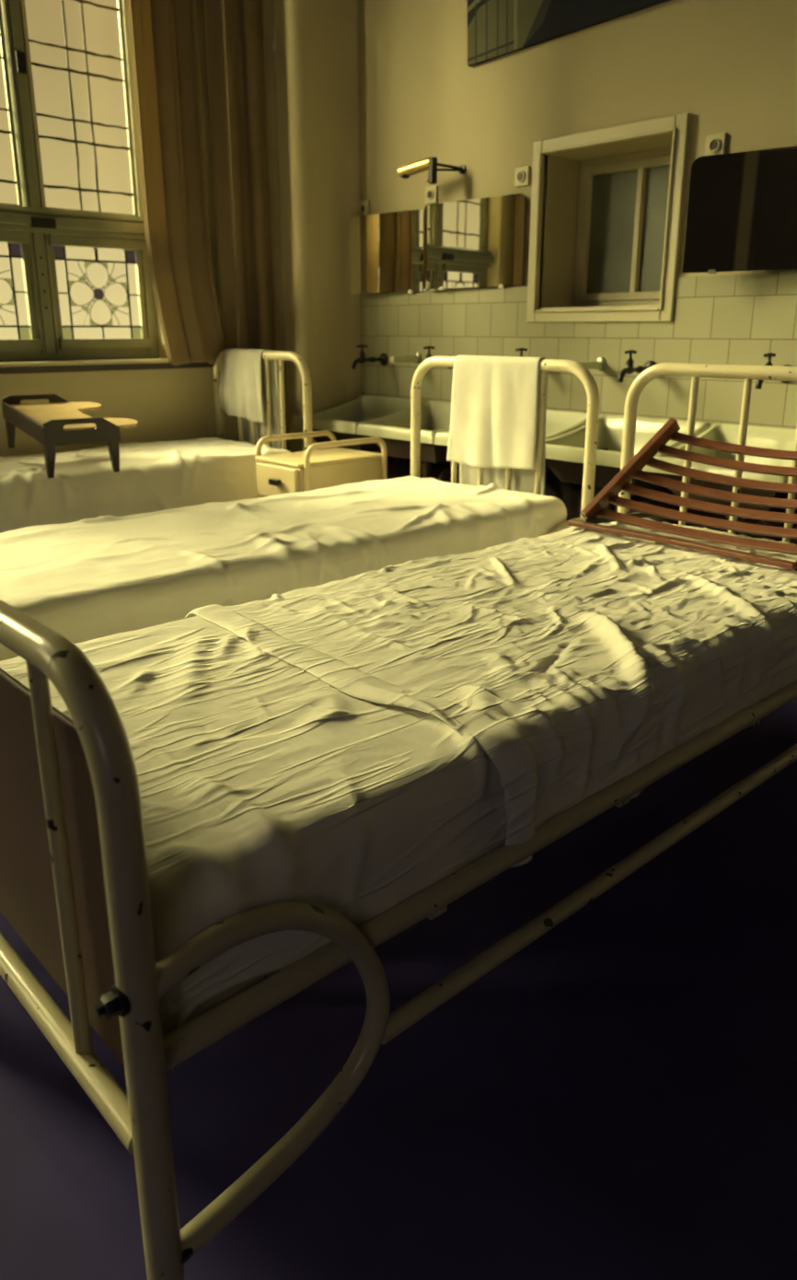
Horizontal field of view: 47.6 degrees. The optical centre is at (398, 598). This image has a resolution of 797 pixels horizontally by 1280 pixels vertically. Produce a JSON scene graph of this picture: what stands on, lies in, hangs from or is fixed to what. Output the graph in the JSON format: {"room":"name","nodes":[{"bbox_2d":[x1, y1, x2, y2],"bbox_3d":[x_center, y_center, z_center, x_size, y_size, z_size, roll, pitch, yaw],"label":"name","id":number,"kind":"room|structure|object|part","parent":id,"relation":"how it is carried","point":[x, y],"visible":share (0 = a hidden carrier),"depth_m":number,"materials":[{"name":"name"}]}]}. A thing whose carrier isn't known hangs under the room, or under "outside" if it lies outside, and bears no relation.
{"room":"hospital room","nodes":[
{"label":"hospital room","id":0,"kind":"room"},
{"bbox_2d":[0,0,239,456],"bbox_3d":[-3.573,-1.443,2.037,8.350,4.000,0.120,-15,22,-40],"label":"wall","id":1,"kind":"structure","parent":0,"point":[170,404],"depth_m":4.33,"materials":[{"name":"beige paint"}]},
{"bbox_2d":[0,0,159,361],"bbox_3d":[-1.563,-2.197,3.755,1.090,2.340,0.125,-15,22,-40],"label":"window","id":2,"kind":"structure","parent":1,"relation":"in","point":[33,232],"depth_m":4.02,"materials":[{"name":"grey paint"}]},
{"bbox_3d":[-1.798,-1.317,3.868,0.398,0.400,0.001,-15,22,-40],"label":"pane","id":3,"kind":"part","parent":2,"relation":"part of","materials":[{"name":"glass"}]},
{"bbox_3d":[-1.401,-1.422,4.219,0.398,0.400,0.001,-15,22,-40],"label":"pane","id":4,"kind":"part","parent":2,"relation":"part of","materials":[{"name":"white glass"}]},
{"bbox_2d":[0,358,214,373],"bbox_3d":[-1.357,-1.089,4.245,1.720,0.027,0.180,-15,22,-40],"label":"trim","id":5,"kind":"structure","parent":1,"relation":"attached to","point":[194,365],"depth_m":4.12,"materials":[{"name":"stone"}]},
{"bbox_2d":[128,0,226,365],"bbox_3d":[-1.000,-2.425,3.962,0.385,2.720,0.097,-15,22,-40],"label":"curtain","id":6,"kind":"object","parent":1,"relation":"hanging from","point":[163,33],"visible":0.99,"depth_m":4.09,"materials":[{"name":"brown fabric"}]},
{"bbox_2d":[203,0,275,350],"bbox_3d":[-0.746,-2.469,4.203,0.305,2.774,0.097,-15,22,-40],"label":"curtain","id":7,"kind":"object","parent":1,"relation":"hanging from","point":[234,40],"visible":0.9,"depth_m":4.32,"materials":[{"name":"brown fabric"}]},
{"bbox_2d":[261,0,360,452],"bbox_3d":[-0.436,-2.171,4.474,0.330,4.000,0.410,-15,22,-40],"label":"wall pier","id":8,"kind":"object","parent":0,"point":[317,44],"visible":0.48,"depth_m":4.42,"materials":[{"name":"paint"}]},
{"bbox_2d":[271,0,290,451],"bbox_3d":[-0.581,-2.240,4.371,0.032,3.790,0.030,-15,22,-40],"label":"pipe","id":9,"kind":"object","parent":8,"relation":"attached to","point":[281,244],"visible":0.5,"depth_m":4.46,"materials":[{"name":"metal"}]},
{"bbox_2d":[0,698,796,1279],"bbox_3d":[-1.016,1.276,0.184,9.250,0.150,8.100,-15,22,-40],"label":"floor","id":10,"kind":"structure","parent":0,"point":[616,1098],"depth_m":1.47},
{"bbox_2d":[129,350,313,515],"bbox_3d":[-1.431,-0.408,3.632,2.244,1.104,0.774,-15,22,-40],"label":"hospital bed","id":11,"kind":"object","parent":10,"relation":"on","point":[281,355],"visible":0.17,"depth_m":4.11,"materials":[{"name":"beige metal"}]},
{"bbox_2d":[0,437,291,533],"bbox_3d":[-1.438,-0.432,3.604,2.095,0.283,0.761,-15,22,-40],"label":"sheet","id":12,"kind":"object","parent":11,"relation":"on","point":[155,476],"visible":0.84,"depth_m":3.57,"materials":[{"name":"fabric"}]},
{"bbox_2d":[1,394,138,477],"bbox_3d":[-1.265,-0.646,3.501,0.364,0.254,0.633,-11,20,-33],"label":"tray","id":13,"kind":"object","parent":12,"relation":"on","point":[58,422],"visible":1,"depth_m":3.32,"materials":[{"name":"brown wood"}]},
{"bbox_3d":[-1.565,-0.685,3.647,0.035,0.153,0.039,-11,20,-33],"label":"leg","id":14,"kind":"part","parent":13,"relation":"part of","materials":[{"name":"brown wood"}]},
{"bbox_3d":[-1.234,-0.504,3.201,0.035,0.153,0.039,-11,20,-33],"label":"leg","id":15,"kind":"part","parent":13,"relation":"part of","materials":[{"name":"brown wood"}]},
{"bbox_3d":[-1.048,-0.541,3.324,0.035,0.153,0.039,-11,20,-33],"label":"leg","id":16,"kind":"part","parent":13,"relation":"part of","materials":[{"name":"brown wood"}]},
{"bbox_3d":[-1.202,-0.272,3.401,2.145,0.031,0.032,-15,22,-40],"label":"rail","id":17,"kind":"part","parent":11,"relation":"part of","materials":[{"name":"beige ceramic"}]},
{"bbox_2d":[218,348,281,449],"bbox_3d":[-0.711,-0.917,4.295,0.101,0.519,0.412,-15,22,-40],"label":"towel","id":18,"kind":"object","parent":11,"relation":"attached to","point":[242,389],"visible":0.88,"depth_m":4.24,"materials":[{"name":"white fabric"}]},
{"bbox_3d":[-0.648,-0.677,4.305,0.038,0.974,0.768,-15,22,-40],"label":"headboard frame","id":19,"kind":"part","parent":11,"relation":"part of","materials":[{"name":"white metal"}]},
{"bbox_2d":[255,430,387,498],"bbox_3d":[-0.327,-0.292,3.813,0.494,0.776,0.362,-15,22,-40],"label":"bedside cabinet","id":20,"kind":"object","parent":10,"relation":"on","point":[310,470],"visible":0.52,"depth_m":3.64,"materials":[{"name":"beige metal"}]},
{"bbox_3d":[-0.491,-0.461,3.584,0.021,0.023,0.060,-15,22,-40],"label":"handle","id":21,"kind":"part","parent":20,"relation":"part of","materials":[{"name":"metal"}]},
{"bbox_3d":[-0.486,-0.464,3.609,0.016,0.133,0.270,-15,22,-40],"label":"drawer","id":22,"kind":"part","parent":20,"relation":"part of","materials":[{"name":"white metal"}]},
{"bbox_3d":[-0.429,-0.367,3.926,0.423,0.696,0.023,-15,22,-40],"label":"handrail","id":23,"kind":"part","parent":20,"relation":"part of","materials":[{"name":"white metal"}]},
{"bbox_3d":[-0.206,-0.298,3.694,0.423,0.696,0.023,-15,22,-40],"label":"handrail","id":24,"kind":"part","parent":20,"relation":"part of","materials":[{"name":"white metal"}]},
{"bbox_2d":[0,362,796,1279],"bbox_3d":[0.239,0.110,1.895,2.244,1.104,0.944,-15,22,-40],"label":"hospital bed","id":25,"kind":"object","parent":10,"relation":"on","point":[75,888],"visible":0.7,"depth_m":0.99,"materials":[{"name":"beige metal"}]},
{"bbox_3d":[-0.540,0.248,1.187,0.008,0.395,0.856,-15,22,-40],"label":"footboard panel","id":26,"kind":"part","parent":25,"relation":"part of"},
{"bbox_3d":[-0.555,0.344,1.201,0.038,0.794,0.938,-15,22,-40],"label":"footboard frame","id":27,"kind":"part","parent":25,"relation":"part of","materials":[{"name":"white metal"}]},
{"bbox_2d":[0,616,506,1071],"bbox_3d":[-0.318,0.255,1.412,0.605,0.240,0.868,-15,22,-40],"label":"sheet","id":28,"kind":"object","parent":25,"relation":"on","point":[262,782],"visible":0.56,"depth_m":1.17,"materials":[{"name":"white fabric"}]},
{"bbox_3d":[0.526,0.265,1.604,2.145,0.031,0.032,-15,22,-40],"label":"rail","id":29,"kind":"part","parent":25,"relation":"part of","materials":[{"name":"white metal"}]},
{"bbox_2d":[185,517,796,867],"bbox_3d":[0.415,0.058,2.049,1.586,0.238,0.930,-15,22,-40],"label":"sheet","id":30,"kind":"object","parent":25,"relation":"on","point":[576,658],"visible":0.89,"depth_m":1.68,"materials":[{"name":"white fabric"}]},
{"bbox_2d":[568,418,796,570],"bbox_3d":[0.854,-0.296,2.366,0.381,0.293,0.768,-15,22,-40],"label":"slatted backrest","id":31,"kind":"object","parent":30,"relation":"on","point":[669,431],"visible":1,"depth_m":2.47,"materials":[{"name":"brown wood"}]},
{"bbox_3d":[0.644,-0.236,2.635,0.267,0.016,0.018,-9,19,-28],"label":"rail","id":32,"kind":"part","parent":31,"relation":"part of","materials":[{"name":"brown wood"}]},
{"bbox_3d":[0.670,-0.370,2.605,0.315,0.288,0.032,-6,18,-21],"label":"rail","id":33,"kind":"part","parent":31,"relation":"part of","materials":[{"name":"brown wood"}]},
{"bbox_3d":[1.022,-0.159,2.568,0.038,0.974,0.938,-15,22,-40],"label":"headboard frame","id":34,"kind":"part","parent":25,"relation":"part of","materials":[{"name":"white metal"}]},
{"bbox_2d":[410,355,599,534],"bbox_3d":[-0.439,-0.100,2.600,2.244,1.104,0.864,-15,22,-40],"label":"hospital bed","id":35,"kind":"object","parent":10,"relation":"on","point":[582,372],"visible":0.13,"depth_m":3.01,"materials":[{"name":"beige metal"}]},
{"bbox_2d":[0,476,567,661],"bbox_3d":[-0.447,-0.101,2.586,2.092,0.272,0.803,-15,22,-40],"label":"sheet","id":36,"kind":"object","parent":35,"relation":"on","point":[86,579],"visible":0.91,"depth_m":2.35,"materials":[{"name":"fabric"}]},
{"bbox_2d":[446,355,547,495],"bbox_3d":[0.346,-0.590,3.199,0.106,0.519,0.418,-15,22,-40],"label":"towel","id":37,"kind":"object","parent":35,"relation":"attached to","point":[494,422],"visible":0.91,"depth_m":3.16,"materials":[{"name":"white fabric"}]},
{"bbox_2d":[357,0,796,307],"bbox_3d":[2.128,-1.542,2.366,0.500,4.000,8.100,-15,22,-40],"label":"wall","id":38,"kind":"structure","parent":0,"point":[729,64],"depth_m":3.66,"materials":[{"name":"paint"}]},
{"bbox_2d":[291,395,426,462],"bbox_3d":[-0.193,-0.779,4.475,0.460,0.406,0.486,-15,22,-40],"label":"sink","id":39,"kind":"object","parent":38,"relation":"attached to","point":[343,421],"visible":0.52,"depth_m":4.51,"materials":[{"name":"ceramic"}]},
{"bbox_2d":[359,199,370,215],"bbox_3d":[-0.170,-1.924,4.456,0.020,0.072,0.072,-15,22,-40],"label":"wall socket","id":40,"kind":"object","parent":38,"relation":"attached to","point":[364,205],"visible":0.85,"depth_m":4.45,"materials":[{"name":"plastic"}]},
{"bbox_2d":[351,344,388,369],"bbox_3d":[-0.150,-1.202,4.485,0.210,0.116,0.062,-15,22,-40],"label":"tap","id":41,"kind":"object","parent":38,"relation":"attached to","point":[383,358],"visible":1,"depth_m":4.46,"materials":[{"name":"metal"}]},
{"bbox_3d":[-0.206,-1.157,4.444,0.057,0.054,0.024,-15,22,-40],"label":"spout","id":42,"kind":"part","parent":41,"relation":"part of","materials":[{"name":"metal"}]},
{"bbox_2d":[350,209,427,294],"bbox_3d":[-0.050,-1.661,4.353,0.485,0.364,0.017,14,21,39],"label":"wall mirror","id":43,"kind":"object","parent":38,"relation":"attached to","point":[387,249],"visible":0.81,"depth_m":4.34,"materials":[{"name":"clear glass"}]},
{"bbox_2d":[390,351,421,363],"bbox_3d":[0.031,-1.151,4.326,0.170,0.054,0.054,-15,22,-40],"label":"wall bracket arm","id":44,"kind":"object","parent":38,"relation":"attached to","point":[416,357],"visible":1,"depth_m":4.32,"materials":[{"name":"metal"}]},
{"bbox_3d":[0.028,-1.143,4.326,0.162,0.035,0.040,-15,22,-40],"label":"arm","id":45,"kind":"part","parent":44,"relation":"part of"},
{"bbox_2d":[357,400,460,481],"bbox_3d":[0.146,-0.673,4.123,0.460,0.406,0.486,-15,22,-40],"label":"sink","id":46,"kind":"object","parent":38,"relation":"attached to","point":[436,415],"visible":0.6,"depth_m":4.10,"materials":[{"name":"ceramic"}]},
{"bbox_2d":[425,185,438,204],"bbox_3d":[0.148,-1.842,4.120,0.020,0.072,0.072,-15,22,-40],"label":"wall socket","id":47,"kind":"object","parent":38,"relation":"attached to","point":[431,192],"visible":1,"depth_m":4.11,"materials":[{"name":"plastic"}]},
{"bbox_2d":[397,156,466,184],"bbox_3d":[0.140,-1.873,3.964,0.308,0.111,0.109,4,17,14],"label":"wall lamp","id":48,"kind":"object","parent":38,"relation":"attached to","point":[430,163],"visible":1,"depth_m":3.94,"materials":[{"name":"gold metal"}]},
{"bbox_3d":[0.077,-1.898,3.975,0.182,0.070,0.048,12,21,36],"label":"lamp shade","id":49,"kind":"part","parent":48,"relation":"part of","materials":[{"name":"gold metal"}]},
{"bbox_3d":[0.225,-1.880,3.952,0.140,0.041,0.038,-4,17,-13],"label":"arm","id":50,"kind":"part","parent":48,"relation":"part of","materials":[{"name":"metal"}]},
{"bbox_2d":[419,346,453,368],"bbox_3d":[0.168,-1.103,4.154,0.210,0.116,0.062,-15,22,-40],"label":"tap","id":51,"kind":"object","parent":38,"relation":"attached to","point":[429,354],"visible":0.22,"depth_m":4.11,"materials":[{"name":"metal"}]},
{"bbox_2d":[423,346,434,359],"bbox_3d":[0.175,-1.117,4.157,0.161,0.090,0.034,-15,22,-40],"label":"tap","id":52,"kind":"object","parent":51,"relation":"on","point":[429,354],"depth_m":4.11,"materials":[{"name":"metal"}]},
{"bbox_2d":[422,193,526,290],"bbox_3d":[0.324,-1.555,3.970,0.575,0.367,0.017,15,23,42],"label":"wall mirror","id":53,"kind":"object","parent":38,"relation":"attached to","point":[481,242],"visible":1,"depth_m":3.95,"materials":[{"name":"clear glass"}]},
{"bbox_2d":[434,409,587,489],"bbox_3d":[0.485,-0.568,3.771,0.460,0.406,0.486,-15,22,-40],"label":"sink","id":54,"kind":"object","parent":38,"relation":"attached to","point":[558,423],"visible":0.1,"depth_m":3.77,"materials":[{"name":"ceramic"}]},
{"bbox_2d":[515,347,527,356],"bbox_3d":[0.538,-0.988,3.770,0.210,0.116,0.062,-15,22,-40],"label":"tap","id":55,"kind":"object","parent":38,"relation":"attached to","point":[521,349],"visible":0.12,"depth_m":3.73,"materials":[{"name":"metal"}]},
{"bbox_2d":[514,165,530,186],"bbox_3d":[0.511,-1.746,3.738,0.020,0.072,0.072,-15,22,-40],"label":"wall socket","id":56,"kind":"object","parent":38,"relation":"attached to","point":[522,174],"visible":1,"depth_m":3.73,"materials":[{"name":"plastic"}]},
{"bbox_2d":[466,0,670,66],"bbox_3d":[0.794,-2.602,3.156,0.021,1.052,1.534,-15,22,-40],"label":"photograph","id":57,"kind":"object","parent":38,"relation":"attached to","point":[496,29],"visible":1,"depth_m":3.56,"materials":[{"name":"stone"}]},
{"bbox_2d":[360,271,796,429],"bbox_3d":[0.991,-0.868,3.462,0.010,0.682,3.500,-15,22,-40],"label":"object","id":58,"kind":"structure","parent":38,"relation":"attached to","point":[728,319],"depth_m":3.57,"materials":[{"name":"beige tile"}]},
{"bbox_2d":[372,449,796,544],"bbox_3d":[0.993,-0.206,3.661,0.006,0.700,3.500,-15,22,-40],"label":"trim","id":59,"kind":"structure","parent":38,"relation":"attached to","point":[572,498],"depth_m":3.87,"materials":[{"name":"brown paint"}]},
{"bbox_2d":[578,357,606,371],"bbox_3d":[0.752,-0.927,3.576,0.170,0.054,0.054,-15,22,-40],"label":"wall bracket arm","id":60,"kind":"object","parent":38,"relation":"attached to","point":[600,364],"visible":0.6,"depth_m":3.60,"materials":[{"name":"metal"}]},
{"bbox_3d":[0.749,-0.919,3.575,0.162,0.035,0.040,-15,22,-40],"label":"arm","id":61,"kind":"part","parent":60,"relation":"part of"},
{"bbox_2d":[526,112,691,322],"bbox_3d":[0.888,-1.468,3.602,0.317,0.702,0.696,-15,22,-40],"label":"window","id":62,"kind":"structure","parent":38,"relation":"in","point":[631,206],"depth_m":3.67,"materials":[{"name":"beige paint"}]},
{"bbox_3d":[0.880,-1.179,3.680,0.240,0.016,0.598,-15,22,-40],"label":"sill","id":63,"kind":"part","parent":62,"relation":"part of","materials":[{"name":"beige paint"}]},
{"bbox_3d":[0.894,-1.521,3.769,0.006,0.492,0.250,-15,22,-40],"label":"pane","id":64,"kind":"part","parent":62,"relation":"part of","materials":[{"name":"clear glass"}]},
{"bbox_3d":[0.981,-1.496,3.683,0.064,0.590,0.600,-15,22,-40],"label":"frame","id":65,"kind":"part","parent":62,"relation":"part of","materials":[{"name":"beige paint"}]},
{"bbox_3d":[1.069,-1.467,3.588,0.006,0.492,0.235,-15,22,-40],"label":"pane","id":66,"kind":"part","parent":62,"relation":"part of","materials":[{"name":"clear glass"}]},
{"bbox_2d":[545,414,710,511],"bbox_3d":[0.824,-0.463,3.418,0.460,0.406,0.486,-15,22,-40],"label":"sink","id":67,"kind":"object","parent":38,"relation":"attached to","point":[564,455],"visible":0.48,"depth_m":3.41,"materials":[{"name":"ceramic"}]},
{"bbox_2d":[617,349,657,382],"bbox_3d":[0.893,-0.877,3.400,0.210,0.116,0.062,-15,22,-40],"label":"tap","id":68,"kind":"object","parent":38,"relation":"attached to","point":[629,369],"visible":0.88,"depth_m":3.36,"materials":[{"name":"metal"}]},
{"bbox_3d":[0.837,-0.833,3.359,0.057,0.054,0.024,-15,22,-40],"label":"spout","id":69,"kind":"part","parent":68,"relation":"part of","materials":[{"name":"black metal"}]},
{"bbox_2d":[705,132,727,155],"bbox_3d":[1.097,-1.568,3.127,0.020,0.072,0.072,-15,22,-40],"label":"wall socket","id":70,"kind":"object","parent":38,"relation":"attached to","point":[715,144],"visible":0.87,"depth_m":3.12,"materials":[{"name":"plastic"}]},
{"bbox_2d":[642,422,796,535],"bbox_3d":[1.162,-0.358,3.066,0.460,0.406,0.486,-15,22,-40],"label":"sink","id":71,"kind":"object","parent":38,"relation":"attached to","point":[758,436],"visible":0.43,"depth_m":3.12,"materials":[{"name":"ceramic"}]},
{"bbox_2d":[682,145,796,274],"bbox_3d":[1.213,-1.281,2.992,0.520,0.378,0.018,12,21,36],"label":"wall mirror","id":72,"kind":"object","parent":38,"relation":"attached to","point":[742,207],"visible":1,"depth_m":3.03,"materials":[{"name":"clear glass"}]},
{"bbox_2d":[755,352,792,388],"bbox_3d":[1.256,-0.765,3.023,0.210,0.116,0.062,-15,22,-40],"label":"tap","id":73,"kind":"object","parent":38,"relation":"attached to","point":[759,384],"visible":0.36,"depth_m":2.98,"materials":[{"name":"metal"}]},
{"bbox_3d":[1.200,-0.720,2.982,0.057,0.054,0.024,-15,22,-40],"label":"spout","id":74,"kind":"part","parent":73,"relation":"part of","materials":[{"name":"black metal"}]},
{"bbox_2d":[764,352,776,365],"bbox_3d":[1.263,-0.779,3.026,0.161,0.090,0.034,-15,22,-40],"label":"tap","id":75,"kind":"object","parent":73,"relation":"on","point":[769,354],"depth_m":2.98,"materials":[{"name":"silver metal"}]}
]}

